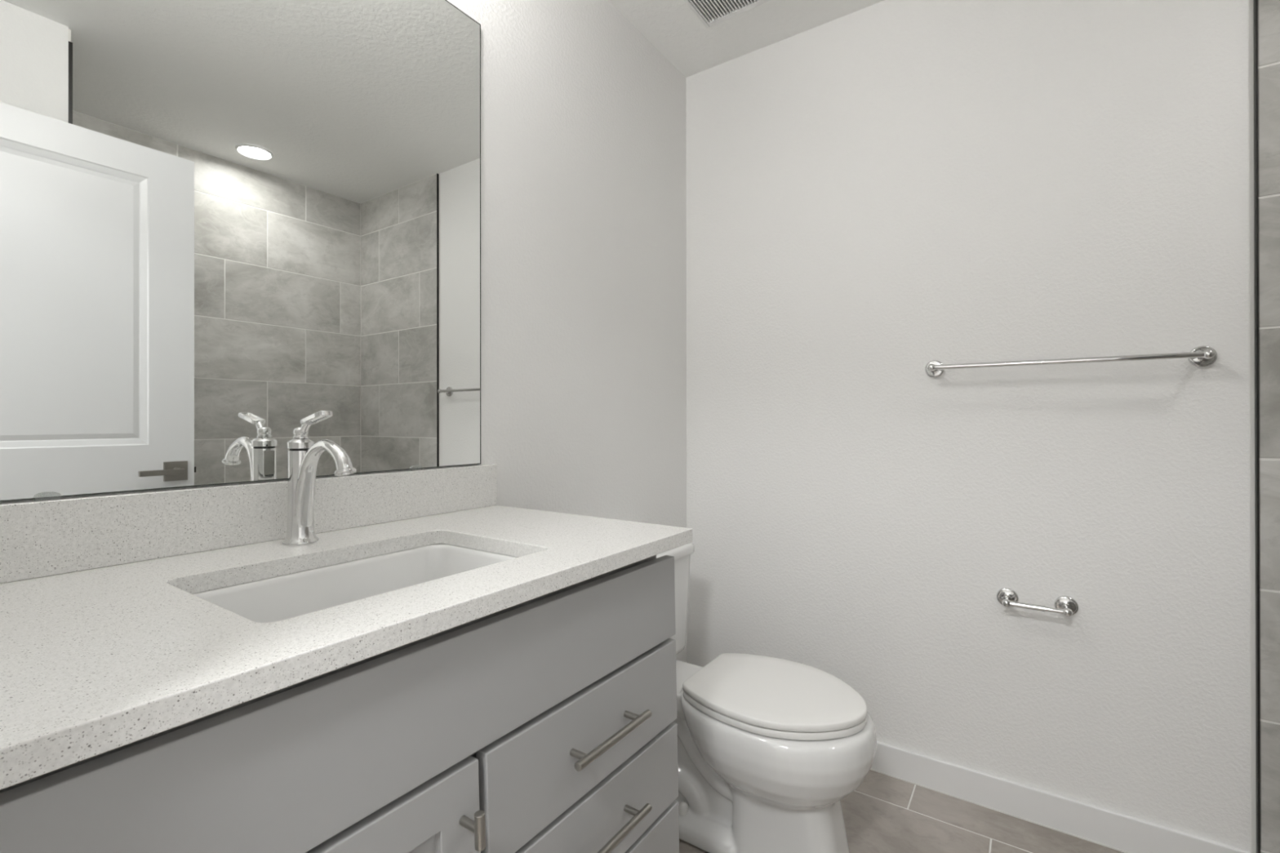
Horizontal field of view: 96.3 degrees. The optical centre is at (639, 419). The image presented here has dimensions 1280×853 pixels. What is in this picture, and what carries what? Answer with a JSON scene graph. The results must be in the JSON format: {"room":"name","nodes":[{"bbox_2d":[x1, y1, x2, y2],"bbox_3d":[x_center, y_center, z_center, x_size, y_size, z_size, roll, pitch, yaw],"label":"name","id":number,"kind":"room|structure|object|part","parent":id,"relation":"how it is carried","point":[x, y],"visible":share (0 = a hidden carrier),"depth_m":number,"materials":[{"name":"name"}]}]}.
{"room":"bathroom","nodes":[
{"label":"bathroom","id":0,"kind":"room"},
{"bbox_2d":[0,0,686,662],"bbox_3d":[-0.878,-0.057,0.761,0.100,2.540,3.800,0,0,34],"label":"wall","id":1,"kind":"structure","parent":0,"point":[584,137],"depth_m":1.71,"materials":[{"name":"white paint"}]},
{"bbox_2d":[0,0,480,502],"bbox_3d":[-0.639,-0.425,1.014,0.009,1.070,0.898,0,0,34],"label":"wall mirror","id":2,"kind":"object","parent":1,"relation":"attached to","point":[225,225],"visible":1,"depth_m":0.95,"materials":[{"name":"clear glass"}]},
{"bbox_2d":[0,463,497,583],"bbox_3d":[-0.634,0.159,1.010,0.020,0.100,0.974,0,0,34],"label":"backsplash","id":3,"kind":"structure","parent":1,"relation":"attached to","point":[45,538],"depth_m":0.90,"materials":[{"name":"white stone"}]},
{"bbox_2d":[608,0,884,77],"bbox_3d":[0.271,-1.380,-0.024,2.888,0.100,3.800,0,0,34],"label":"ceiling","id":4,"kind":"structure","parent":0,"point":[672,27],"depth_m":1.93,"materials":[{"name":"white paint"}]},
{"bbox_2d":[684,0,771,27],"bbox_3d":[0.263,-1.320,1.727,0.287,0.013,0.282,0,0,34],"label":"ceiling vent","id":5,"kind":"object","parent":4,"relation":"in","point":[710,13],"visible":1,"depth_m":1.83,"materials":[{"name":"white"}]},
{"bbox_2d":[679,769,1124,852],"bbox_3d":[0.274,1.160,-0.029,2.888,0.100,3.800,0,0,34],"label":"floor","id":6,"kind":"structure","parent":0,"point":[885,814],"depth_m":1.57,"materials":[{"name":"grey tile"}]},
{"bbox_2d":[0,555,679,852],"bbox_3d":[-0.391,0.672,0.855,0.570,0.873,0.939,0,0,34],"label":"vanity cabinet","id":7,"kind":"object","parent":6,"relation":"on","point":[542,724],"visible":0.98,"depth_m":0.66,"materials":[{"name":"grey paint"}]},
{"bbox_2d":[0,505,692,789],"bbox_3d":[-0.408,0.222,0.856,0.566,0.026,0.974,0,0,34],"label":"countertop","id":8,"kind":"structure","parent":7,"relation":"on","point":[96,661],"depth_m":0.60,"materials":[{"name":"white stone"}]},
{"bbox_2d":[282,410,356,545],"bbox_3d":[-0.525,0.097,0.941,0.185,0.223,0.054,0,0,34],"label":"faucet","id":9,"kind":"object","parent":8,"relation":"on","point":[304,455],"visible":1,"depth_m":0.96,"materials":[{"name":"silver metal"}]},
{"bbox_3d":[-0.572,0.013,0.973,0.041,0.029,0.023,0,0,34],"label":"lever handle","id":10,"kind":"part","parent":9,"relation":"part of","materials":[{"name":"silver metal"}]},
{"bbox_3d":[-0.519,0.106,0.937,0.162,0.149,0.030,0,0,34],"label":"spout","id":11,"kind":"part","parent":9,"relation":"part of","materials":[{"name":"silver metal"}]},
{"bbox_2d":[193,543,515,622],"bbox_3d":[-0.382,0.308,0.837,0.330,0.146,0.463,0,0,34],"label":"undermount sink","id":12,"kind":"object","parent":8,"relation":"in","point":[277,598],"visible":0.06,"depth_m":0.93,"materials":[{"name":"white ceramic"}]},
{"bbox_3d":[-0.326,0.705,0.530,0.020,0.585,0.461,0,0,34],"label":"cabinet door","id":13,"kind":"part","parent":7,"relation":"part of","materials":[{"name":"grey paint"}]},
{"bbox_3d":[-0.195,0.475,0.670,0.037,0.041,0.014,0,0,34],"label":"pull knob","id":14,"kind":"part","parent":7,"relation":"part of","materials":[{"name":"silver metal"}]},
{"bbox_3d":[-0.068,0.492,0.907,0.020,0.154,0.463,0,0,34],"label":"drawer","id":15,"kind":"part","parent":7,"relation":"part of","materials":[{"name":"grey paint"}]},
{"bbox_3d":[-0.065,0.649,0.911,0.020,0.143,0.463,0,0,34],"label":"drawer","id":16,"kind":"part","parent":7,"relation":"part of","materials":[{"name":"grey paint"}]},
{"bbox_3d":[-0.047,0.489,0.887,0.037,0.013,0.183,0,0,34],"label":"pull handle","id":17,"kind":"part","parent":7,"relation":"part of","materials":[{"name":"silver metal"}]},
{"bbox_3d":[-0.046,0.645,0.887,0.037,0.013,0.183,0,0,34],"label":"pull handle","id":18,"kind":"part","parent":7,"relation":"part of","materials":[{"name":"silver metal"}]},
{"bbox_3d":[-0.062,0.799,0.914,0.020,0.141,0.463,0,0,34],"label":"drawer","id":19,"kind":"part","parent":7,"relation":"part of","materials":[{"name":"grey paint"}]},
{"bbox_2d":[656,542,876,852],"bbox_3d":[0.218,0.749,1.551,0.792,0.718,0.438,0,0,34],"label":"toilet","id":20,"kind":"object","parent":6,"relation":"on","point":[770,749],"visible":0.71,"depth_m":1.37,"materials":[{"name":"white ceramic"}]},
{"bbox_3d":[-0.021,0.407,1.715,0.214,0.032,0.438,0,0,34],"label":"tank lid","id":21,"kind":"part","parent":20,"relation":"part of","materials":[{"name":"white ceramic"}]},
{"bbox_3d":[-0.022,0.576,1.716,0.196,0.304,0.414,0,0,34],"label":"tank","id":22,"kind":"part","parent":20,"relation":"part of","materials":[{"name":"white ceramic"}]},
{"bbox_3d":[0.232,0.914,1.542,0.760,0.388,0.381,0,0,34],"label":"bowl","id":23,"kind":"part","parent":20,"relation":"part of","materials":[{"name":"white ceramic"}]},
{"bbox_3d":[0.351,0.709,1.460,0.429,0.016,0.356,0,0,34],"label":"seat","id":24,"kind":"part","parent":20,"relation":"part of","materials":[{"name":"white plastic"}]},
{"bbox_3d":[0.351,0.688,1.460,0.431,0.020,0.358,0,0,34],"label":"lid","id":25,"kind":"part","parent":20,"relation":"part of","materials":[{"name":"white plastic"}]},
{"bbox_2d":[685,0,1250,852],"bbox_3d":[1.198,-0.058,1.581,2.400,2.540,0.100,0,0,34],"label":"wall","id":26,"kind":"structure","parent":0,"point":[877,193],"depth_m":1.65,"materials":[{"name":"white paint"}]},
{"bbox_2d":[996,587,1079,617],"bbox_3d":[1.077,0.503,1.557,0.188,0.054,0.076,0,0,34],"label":"toilet paper holder","id":27,"kind":"object","parent":26,"relation":"attached to","point":[1066,606],"visible":1,"depth_m":1.55,"materials":[{"name":"silver metal"}]},
{"bbox_2d":[870,740,1250,852],"bbox_3d":[0.808,1.067,1.779,1.527,0.092,0.013,0,0,34],"label":"baseboard","id":28,"kind":"structure","parent":26,"relation":"attached to","point":[1123,832],"depth_m":1.57,"materials":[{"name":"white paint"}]},
{"bbox_2d":[924,346,1217,377],"bbox_3d":[1.112,-0.153,1.536,0.638,0.052,0.072,0,0,34],"label":"towel bar","id":29,"kind":"object","parent":26,"relation":"attached to","point":[1200,356],"visible":1,"depth_m":1.47,"materials":[{"name":"silver metal"}]},
{"bbox_2d":[1248,0,1256,852],"bbox_3d":[1.444,-0.109,1.351,0.009,2.440,0.002,0,0,34],"label":"trim","id":30,"kind":"structure","parent":26,"relation":"attached to","point":[1251,2],"depth_m":1.35,"materials":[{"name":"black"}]},
{"bbox_2d":[1253,0,1260,852],"bbox_3d":[1.446,-0.108,1.343,0.004,2.439,0.012,0,0,34],"label":"trim","id":31,"kind":"structure","parent":26,"relation":"attached to","point":[1255,2],"depth_m":1.34,"materials":[{"name":"grey metal"}]},
{"bbox_2d":[1257,0,1279,852],"bbox_3d":[1.756,-0.110,1.133,0.748,2.440,0.010,0,0,34],"label":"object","id":32,"kind":"structure","parent":26,"relation":"attached to","point":[1268,11],"depth_m":1.33,"materials":[{"name":"grey tile"}]}
]}

